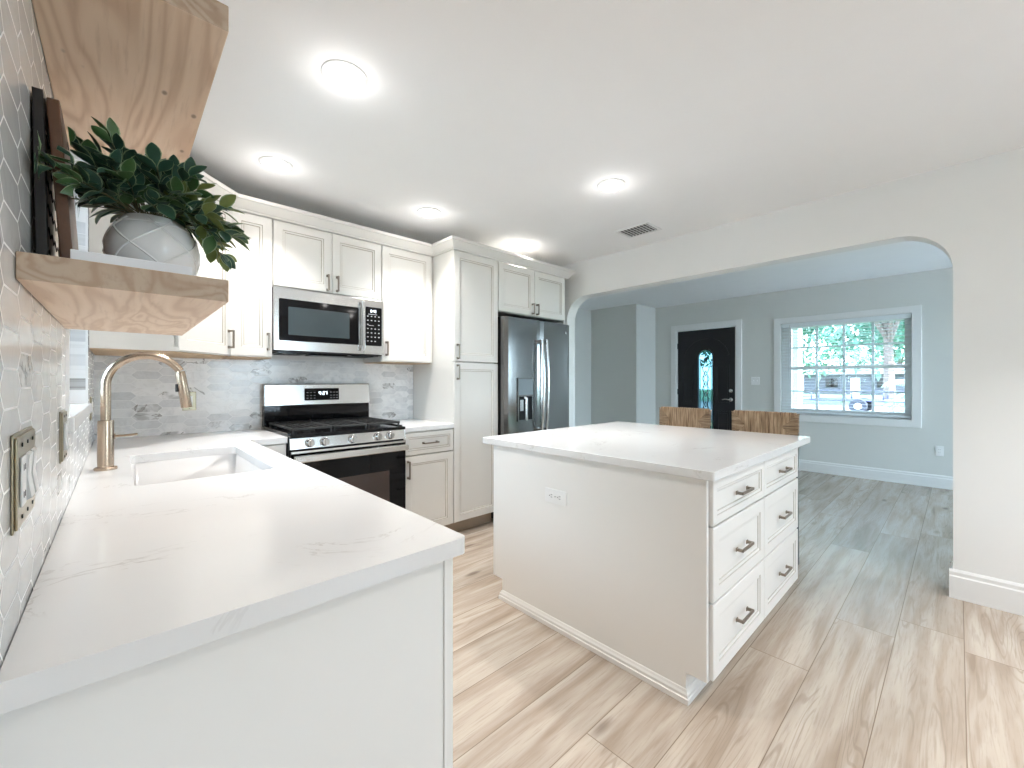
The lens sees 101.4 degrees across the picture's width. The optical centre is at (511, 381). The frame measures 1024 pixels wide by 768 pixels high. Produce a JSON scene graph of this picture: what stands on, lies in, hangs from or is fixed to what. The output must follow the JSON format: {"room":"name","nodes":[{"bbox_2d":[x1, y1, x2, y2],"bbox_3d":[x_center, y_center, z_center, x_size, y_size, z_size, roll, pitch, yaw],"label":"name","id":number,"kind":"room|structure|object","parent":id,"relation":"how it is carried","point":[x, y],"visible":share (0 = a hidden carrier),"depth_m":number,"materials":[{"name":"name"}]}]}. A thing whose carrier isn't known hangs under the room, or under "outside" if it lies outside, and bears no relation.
{"room":"kitchen","nodes":[
{"label":"kitchen","id":0,"kind":"room"},
{"bbox_2d":[0,0,93,668],"bbox_3d":[-1.470,-0.005,1.294,0.170,2.500,3.300,0,0,-43],"label":"wall","id":1,"kind":"structure","parent":0,"point":[32,341],"depth_m":0.61,"materials":[{"name":"tile"}]},
{"bbox_2d":[10,426,38,535],"bbox_3d":[-0.688,0.132,0.595,0.012,0.128,0.165,0,0,-43],"label":"switch plate","id":2,"kind":"object","parent":1,"relation":"attached to","point":[24,483],"visible":1,"depth_m":0.56,"materials":[{"name":"gold metal"}]},
{"bbox_2d":[20,454,25,507],"bbox_3d":[-0.656,0.132,0.563,0.003,0.066,0.033,0,0,-43],"label":"receptacle","id":3,"kind":"object","parent":2,"relation":"attached to","point":[22,456],"depth_m":0.56,"materials":[{"name":"white plastic"}]},
{"bbox_2d":[59,409,69,463],"bbox_3d":[-1.089,0.130,1.022,0.012,0.122,0.118,0,0,-43],"label":"switch plate","id":4,"kind":"object","parent":1,"relation":"attached to","point":[64,443],"visible":1,"depth_m":0.99,"materials":[{"name":"gold metal"}]},
{"bbox_2d":[65,162,91,431],"bbox_3d":[-1.544,-0.399,1.390,0.183,1.057,1.000,0,0,-43],"label":"window","id":5,"kind":"structure","parent":1,"relation":"in","point":[76,413],"depth_m":1.14,"materials":[{"name":"white paint"}]},
{"bbox_2d":[90,396,93,420],"bbox_3d":[-2.075,0.130,2.071,0.012,0.118,0.072,0,0,-43],"label":"switch plate","id":6,"kind":"object","parent":1,"relation":"attached to","point":[92,412],"visible":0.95,"depth_m":2.05,"materials":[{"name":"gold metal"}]},
{"bbox_2d":[16,251,228,335],"bbox_3d":[-0.818,-0.156,0.900,0.238,0.038,0.718,0,0,-43],"label":"floating shelf","id":7,"kind":"object","parent":1,"relation":"attached to","point":[79,294],"visible":1,"depth_m":0.69,"materials":[{"name":"brown wood"}]},
{"bbox_2d":[32,86,59,256],"bbox_3d":[-0.843,-0.318,0.766,0.012,0.285,0.300,-1,1,-43],"label":"picture frame","id":8,"kind":"object","parent":7,"relation":"on","point":[46,231],"visible":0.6,"depth_m":0.66,"materials":[{"name":"black wood"}]},
{"bbox_2d":[46,97,78,257],"bbox_3d":[-0.803,-0.318,0.755,0.032,0.284,0.210,0,0,-43],"label":"cutting board","id":9,"kind":"object","parent":7,"relation":"on","point":[65,206],"visible":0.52,"depth_m":0.68,"materials":[{"name":"brown wood"}]},
{"bbox_2d":[70,249,191,274],"bbox_3d":[-0.684,-0.183,0.757,0.140,0.016,0.300,0,0,-43],"label":"tray","id":10,"kind":"object","parent":7,"relation":"on","point":[74,254],"visible":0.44,"depth_m":0.64,"materials":[{"name":"white paint"}]},
{"bbox_2d":[34,116,249,275],"bbox_3d":[-0.701,-0.331,0.817,0.278,0.280,0.324,0,0,37],"label":"potted plant","id":11,"kind":"object","parent":10,"relation":"on","point":[127,179],"visible":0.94,"depth_m":0.77,"materials":[{"name":"green plant"}]},
{"bbox_2d":[32,0,228,162],"bbox_3d":[-0.818,-0.623,0.900,0.238,0.045,0.718,0,0,-43],"label":"floating shelf","id":12,"kind":"object","parent":1,"relation":"attached to","point":[149,67],"visible":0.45,"depth_m":0.79,"materials":[{"name":"brown wood"}]},
{"bbox_2d":[157,201,431,435],"bbox_3d":[-1.083,-0.005,3.751,3.758,2.500,0.150,0,0,-43],"label":"wall","id":13,"kind":"structure","parent":0,"point":[274,357],"depth_m":3.24,"materials":[{"name":"beige paint"}]},
{"bbox_2d":[89,164,234,358],"bbox_3d":[-1.960,-0.611,2.391,0.615,0.913,0.627,0,0,-43],"label":"upper cabinet","id":14,"kind":"object","parent":13,"relation":"attached to","point":[213,337],"visible":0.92,"depth_m":2.29,"materials":[{"name":"wood"}]},
{"bbox_2d":[221,211,271,359],"bbox_3d":[-1.744,-0.611,2.756,0.230,0.913,0.375,0,0,-43],"label":"upper cabinet","id":15,"kind":"object","parent":13,"relation":"attached to","point":[252,275],"visible":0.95,"depth_m":2.66,"materials":[{"name":"wood"}]},
{"bbox_2d":[94,355,412,439],"bbox_3d":[-1.650,0.086,3.110,2.054,0.490,0.008,0,0,-43],"label":"wall tiles","id":16,"kind":"structure","parent":13,"relation":"attached to","point":[145,401],"depth_m":2.81,"materials":[{"name":"tile"}]},
{"bbox_2d":[182,392,195,410],"bbox_3d":[-2.076,0.123,2.697,0.072,0.120,0.009,0,0,-43],"label":"outlet","id":17,"kind":"object","parent":16,"relation":"attached to","point":[192,394],"visible":0.54,"depth_m":2.71,"materials":[{"name":"white plastic"}]},
{"bbox_2d":[272,219,380,300],"bbox_3d":[-1.387,-0.847,3.096,0.749,0.440,0.382,0,0,-43],"label":"upper cabinet","id":18,"kind":"object","parent":13,"relation":"attached to","point":[303,258],"visible":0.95,"depth_m":2.95,"materials":[{"name":"wood"}]},
{"bbox_2d":[363,245,431,364],"bbox_3d":[-0.946,-0.611,3.506,0.447,0.913,0.375,0,0,-43],"label":"upper cabinet","id":19,"kind":"object","parent":13,"relation":"attached to","point":[406,276],"visible":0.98,"depth_m":3.40,"materials":[{"name":"wood"}]},
{"bbox_2d":[498,261,564,322],"bbox_3d":[0.007,-0.845,4.207,0.909,0.444,0.673,0,0,-43],"label":"upper cabinet","id":20,"kind":"object","parent":13,"relation":"attached to","point":[524,293],"visible":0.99,"depth_m":3.95,"materials":[{"name":"wood"}]},
{"bbox_2d":[199,171,574,279],"bbox_3d":[-0.869,-1.102,3.353,3.522,0.082,0.682,0,0,-43],"label":"crown molding","id":21,"kind":"structure","parent":20,"relation":"attached to","point":[244,203],"depth_m":3.16,"materials":[{"name":"white wood"}]},
{"bbox_2d":[272,286,383,357],"bbox_3d":[-1.373,-0.403,3.080,0.756,0.436,0.409,0,0,-43],"label":"microwave","id":22,"kind":"object","parent":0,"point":[304,322],"visible":0.99,"depth_m":2.92,"materials":[{"name":"silver metal"}]},
{"bbox_2d":[575,308,590,425],"bbox_3d":[0.659,-0.040,7.103,3.372,2.570,0.150,0,0,-43],"label":"wall","id":23,"kind":"structure","parent":0,"point":[583,316],"depth_m":7.58,"materials":[{"name":"grey paint"}]},
{"bbox_2d":[189,0,1023,271],"bbox_3d":[0.615,-1.405,0.921,5.158,0.300,6.700,0,0,-43],"label":"ceiling","id":24,"kind":"structure","parent":0,"point":[506,119],"depth_m":1.90,"materials":[{"name":"paint"}]},
{"bbox_2d":[258,156,292,171],"bbox_3d":[-1.358,-1.250,2.415,0.176,0.009,0.176,0,0,-43],"label":"recessed light","id":25,"kind":"object","parent":24,"relation":"in","point":[272,163],"visible":1,"depth_m":2.40,"materials":[{"name":"white paint"}]},
{"bbox_2d":[321,60,367,91],"bbox_3d":[-0.685,-1.250,1.719,0.176,0.009,0.176,0,0,-43],"label":"recessed light","id":26,"kind":"object","parent":24,"relation":"in","point":[341,74],"visible":1,"depth_m":1.71,"materials":[{"name":"white paint"}]},
{"bbox_2d":[417,207,440,216],"bbox_3d":[-0.611,-1.250,3.096,0.176,0.009,0.176,0,0,-43],"label":"recessed light","id":27,"kind":"object","parent":24,"relation":"in","point":[425,211],"visible":1,"depth_m":3.08,"materials":[{"name":"white paint"}]},
{"bbox_2d":[513,242,531,248],"bbox_3d":[0.095,-1.250,3.842,0.176,0.009,0.176,0,0,-43],"label":"recessed light","id":28,"kind":"object","parent":24,"relation":"in","point":[521,245],"visible":1,"depth_m":3.83,"materials":[{"name":"white paint"}]},
{"bbox_2d":[597,178,624,191],"bbox_3d":[0.631,-1.250,2.671,0.176,0.009,0.176,0,0,-43],"label":"recessed light","id":29,"kind":"object","parent":24,"relation":"in","point":[614,184],"visible":1,"depth_m":2.66,"materials":[{"name":"white paint"}]},
{"bbox_2d":[615,222,661,238],"bbox_3d":[1.042,-1.251,3.465,0.230,0.008,0.300,0,0,-43],"label":"ceiling vent","id":30,"kind":"object","parent":24,"relation":"in","point":[643,228],"visible":1,"depth_m":3.46,"materials":[{"name":"white plastic"}]},
{"bbox_2d":[591,304,654,423],"bbox_3d":[2.020,-0.040,7.641,0.649,2.570,0.929,0,0,-43],"label":"wall","id":31,"kind":"structure","parent":0,"point":[622,337],"depth_m":7.35,"materials":[{"name":"grey paint"}]},
{"bbox_2d":[453,470,1023,767],"bbox_3d":[1.497,1.305,2.642,8.800,0.120,8.000,0,0,-43],"label":"floor","id":32,"kind":"structure","parent":0,"point":[868,659],"depth_m":1.78,"materials":[{"name":"brown wood"}]},
{"bbox_2d":[0,558,452,767],"bbox_3d":[-0.360,0.806,0.693,0.622,0.878,0.022,0,0,-43],"label":"end panel","id":33,"kind":"object","parent":32,"relation":"on","point":[363,678],"visible":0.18,"depth_m":0.68,"materials":[{"name":"white wood"}]},
{"bbox_2d":[262,443,285,455],"bbox_3d":[-1.623,0.806,2.676,0.173,0.878,0.673,0,0,-43],"label":"base cabinet","id":34,"kind":"object","parent":32,"relation":"on","point":[279,448],"visible":0.02,"depth_m":2.49,"materials":[{"name":"wood"}]},
{"bbox_2d":[262,384,408,508],"bbox_3d":[-1.249,0.629,2.973,0.762,1.232,0.732,0,0,-43],"label":"range","id":35,"kind":"object","parent":32,"relation":"on","point":[329,429],"visible":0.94,"depth_m":2.91,"materials":[{"name":"silver metal"}]},
{"bbox_2d":[263,424,401,437],"bbox_3d":[-1.264,0.325,2.989,0.762,0.028,0.612,0,0,-43],"label":"cooktop","id":36,"kind":"object","parent":35,"relation":"in","point":[366,429],"depth_m":2.76,"materials":[{"name":"black metal"}]},
{"bbox_2d":[404,428,452,526],"bbox_3d":[-0.834,0.806,3.418,0.439,0.878,0.673,0,0,-43],"label":"base cabinet","id":37,"kind":"object","parent":32,"relation":"on","point":[429,456],"visible":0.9,"depth_m":3.21,"materials":[{"name":"wood"}]},
{"bbox_2d":[394,418,453,431],"bbox_3d":[-0.842,0.349,3.424,0.445,0.036,0.639,0,0,-43],"label":"countertop","id":38,"kind":"structure","parent":37,"relation":"on","point":[411,425],"depth_m":3.27,"materials":[{"name":"white stone"}]},
{"bbox_2d":[413,249,497,531],"bbox_3d":[-0.499,0.089,3.732,0.471,2.312,0.673,0,0,-43],"label":"pantry cabinet","id":39,"kind":"object","parent":32,"relation":"on","point":[459,387],"visible":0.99,"depth_m":3.50,"materials":[{"name":"wood"}]},
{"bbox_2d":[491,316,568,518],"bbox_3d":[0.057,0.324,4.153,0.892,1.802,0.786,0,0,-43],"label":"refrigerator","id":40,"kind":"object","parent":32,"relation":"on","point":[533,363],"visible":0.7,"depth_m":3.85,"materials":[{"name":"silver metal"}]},
{"bbox_2d":[494,445,797,705],"bbox_3d":[0.756,0.806,2.439,1.254,0.878,1.317,0,0,-43],"label":"base cabinet","id":41,"kind":"object","parent":32,"relation":"on","point":[664,578],"visible":0.9,"depth_m":1.86,"materials":[{"name":"white wood"}]},
{"bbox_2d":[548,492,561,500],"bbox_3d":[0.217,0.578,2.111,0.002,0.036,0.090,0,0,-43],"label":"receptacle","id":42,"kind":"object","parent":41,"relation":"attached to","point":[552,496],"depth_m":2.11,"materials":[{"name":"white plastic"}]},
{"bbox_2d":[545,487,565,505],"bbox_3d":[0.220,0.578,2.114,0.005,0.070,0.138,0,0,-43],"label":"outlet","id":43,"kind":"object","parent":41,"relation":"attached to","point":[554,496],"depth_m":2.11,"materials":[{"name":"white plastic"}]},
{"bbox_2d":[483,421,809,481],"bbox_3d":[0.815,0.349,2.529,1.468,0.036,1.346,0,0,-43],"label":"countertop","id":44,"kind":"structure","parent":41,"relation":"on","point":[706,454],"depth_m":2.19,"materials":[{"name":"white stone"}]},
{"bbox_2d":[659,407,711,428],"bbox_3d":[1.278,0.727,3.321,0.431,1.037,0.431,0,0,-43],"label":"counter stool","id":45,"kind":"object","parent":32,"relation":"on","point":[671,416],"visible":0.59,"depth_m":3.43,"materials":[{"name":"brown wood"}]},
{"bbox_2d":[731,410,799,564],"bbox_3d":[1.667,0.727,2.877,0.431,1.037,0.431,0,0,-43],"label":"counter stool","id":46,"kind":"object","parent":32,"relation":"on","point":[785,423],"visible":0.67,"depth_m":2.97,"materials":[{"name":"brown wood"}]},
{"bbox_3d":[-1.311,0.806,1.746,0.676,0.878,0.897,0,0,-43],"label":"base cabinet","id":47,"kind":"object","parent":32,"relation":"on","visible":0},
{"bbox_2d":[0,429,464,714],"bbox_3d":[-1.174,0.349,1.718,0.840,0.036,2.670,0,0,-43],"label":"countertop","id":48,"kind":"structure","parent":47,"relation":"on","point":[131,576],"depth_m":0.80,"materials":[{"name":"white stone"}]},
{"bbox_2d":[93,352,191,470],"bbox_3d":[-1.451,0.105,1.662,0.295,0.451,0.066,0,0,-43],"label":"faucet","id":49,"kind":"object","parent":48,"relation":"on","point":[106,436],"visible":1,"depth_m":1.58,"materials":[{"name":"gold metal"}]},
{"bbox_2d":[131,454,261,484],"bbox_3d":[-1.312,0.476,1.743,0.412,0.218,0.770,0,0,-43],"label":"sink","id":50,"kind":"object","parent":48,"relation":"in","point":[153,472],"visible":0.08,"depth_m":2.01,"materials":[{"name":"white ceramic"}]},
{"bbox_2d":[579,241,951,309],"bbox_3d":[3.376,-1.475,4.408,3.642,0.300,8.000,0,0,-43],"label":"ceiling","id":51,"kind":"structure","parent":0,"point":[906,257],"depth_m":5.21,"materials":[{"name":"paint"}]},
{"bbox_2d":[541,147,1023,583],"bbox_3d":[1.932,-0.040,3.188,0.135,2.570,7.800,0,0,-43],"label":"wall","id":52,"kind":"structure","parent":0,"point":[972,211],"depth_m":2.40,"materials":[{"name":"beige paint"}]},
{"bbox_2d":[949,568,1023,615],"bbox_3d":[3.542,1.163,1.363,0.016,0.164,2.936,0,0,-43],"label":"baseboard","id":53,"kind":"structure","parent":52,"relation":"attached to","point":[1003,595],"depth_m":2.32,"materials":[{"name":"white paint"}]},
{"bbox_2d":[655,267,952,476],"bbox_3d":[4.497,-0.040,5.598,0.160,2.570,7.800,0,0,-43],"label":"wall","id":54,"kind":"structure","parent":0,"point":[884,447],"depth_m":5.50,"materials":[{"name":"grey paint"}]},
{"bbox_2d":[671,319,741,429],"bbox_3d":[3.206,0.138,6.930,0.176,2.215,1.134,0,0,-43],"label":"door","id":55,"kind":"structure","parent":54,"relation":"in","point":[706,358],"depth_m":6.87,"materials":[{"name":"black paint"}]},
{"bbox_2d":[751,377,759,384],"bbox_3d":[3.678,-0.017,6.338,0.018,0.118,0.118,0,0,-43],"label":"switch plate","id":56,"kind":"object","parent":54,"relation":"attached to","point":[754,380],"visible":1,"depth_m":6.34,"materials":[{"name":"white plastic"}]},
{"bbox_2d":[774,305,921,427],"bbox_3d":[4.429,-0.185,5.638,0.153,1.480,1.550,0,0,-43],"label":"window","id":57,"kind":"structure","parent":54,"relation":"in","point":[913,385],"depth_m":5.52,"materials":[{"name":"white paint"}]},
{"bbox_2d":[781,313,911,417],"bbox_3d":[4.402,-0.198,5.612,0.076,1.280,1.372,0,0,-43],"label":"blind","id":58,"kind":"object","parent":57,"relation":"attached to","point":[909,315],"visible":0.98,"depth_m":5.52,"materials":[{"name":"plastic"}]},
{"bbox_2d":[799,459,952,489],"bbox_3d":[5.333,1.169,4.578,0.016,0.152,5.168,0,0,-43],"label":"baseboard","id":59,"kind":"structure","parent":54,"relation":"attached to","point":[905,477],"depth_m":5.30,"materials":[{"name":"white paint"}]},
{"bbox_2d":[935,446,943,455],"bbox_3d":[5.017,0.810,4.920,0.009,0.118,0.072,0,0,-43],"label":"outlet","id":60,"kind":"object","parent":54,"relation":"attached to","point":[939,450],"visible":1,"depth_m":4.92,"materials":[{"name":"white plastic"}]},
{"label":"outside","id":61,"kind":"structure","parent":0,"visible":0},
{"bbox_2d":[802,392,904,407],"bbox_3d":[35.471,1.695,33.333,82.650,0.300,120.000,0,0,-43],"label":"ground","id":62,"kind":"structure","parent":61,"point":[807,402],"depth_m":39.26,"materials":[{"name":"grey concrete"}]},
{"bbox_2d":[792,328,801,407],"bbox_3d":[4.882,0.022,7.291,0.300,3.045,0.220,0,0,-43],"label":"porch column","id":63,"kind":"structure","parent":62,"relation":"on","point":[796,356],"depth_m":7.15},
{"bbox_2d":[802,326,855,379],"bbox_3d":[30.569,-5.814,46.882,12.435,14.743,13.259,0,0,27],"label":"tree","id":64,"kind":"object","parent":62,"relation":"on","point":[804,331],"visible":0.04,"depth_m":42.52,"materials":[{"name":"green plant"}]},
{"bbox_2d":[802,364,904,394],"bbox_3d":[44.760,-0.305,51.668,5.200,3.700,15.000,0,0,-43],"label":"neighbor house","id":65,"kind":"structure","parent":62,"relation":"on","point":[832,378],"depth_m":51.91,"materials":[{"name":"grey"}]},
{"bbox_2d":[815,320,904,405],"bbox_3d":[23.776,-5.814,26.649,13.259,14.743,12.435,0,0,-14],"label":"tree","id":66,"kind":"object","parent":62,"relation":"on","point":[887,372],"visible":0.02,"depth_m":28.62,"materials":[{"name":"green plant"}]},
{"bbox_2d":[851,322,904,363],"bbox_3d":[57.622,-5.814,62.679,12.517,14.743,14.663,0,0,7],"label":"tree","id":67,"kind":"object","parent":62,"relation":"on","point":[862,329],"visible":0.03,"depth_m":65.22,"materials":[{"name":"green plant"}]},
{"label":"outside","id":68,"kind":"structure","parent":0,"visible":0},
{"bbox_2d":[802,404,904,411],"bbox_3d":[18.583,1.534,17.462,17.000,0.019,120.000,0,0,-43],"label":"street","id":69,"kind":"structure","parent":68,"point":[804,406],"depth_m":24.13,"materials":[{"name":"grey asphalt"}]},
{"bbox_2d":[802,390,904,410],"bbox_3d":[17.074,0.985,21.258,2.250,1.080,5.457,0,0,-43],"label":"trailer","id":70,"kind":"object","parent":69,"relation":"on","point":[867,406],"visible":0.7,"depth_m":20.36,"materials":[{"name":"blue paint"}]},
{"bbox_2d":[881,380,904,411],"bbox_3d":[21.243,0.748,21.210,3.969,1.773,3.964,0,0,-43],"label":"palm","id":71,"kind":"object","parent":69,"relation":"on","point":[902,395],"visible":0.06,"depth_m":21.79,"materials":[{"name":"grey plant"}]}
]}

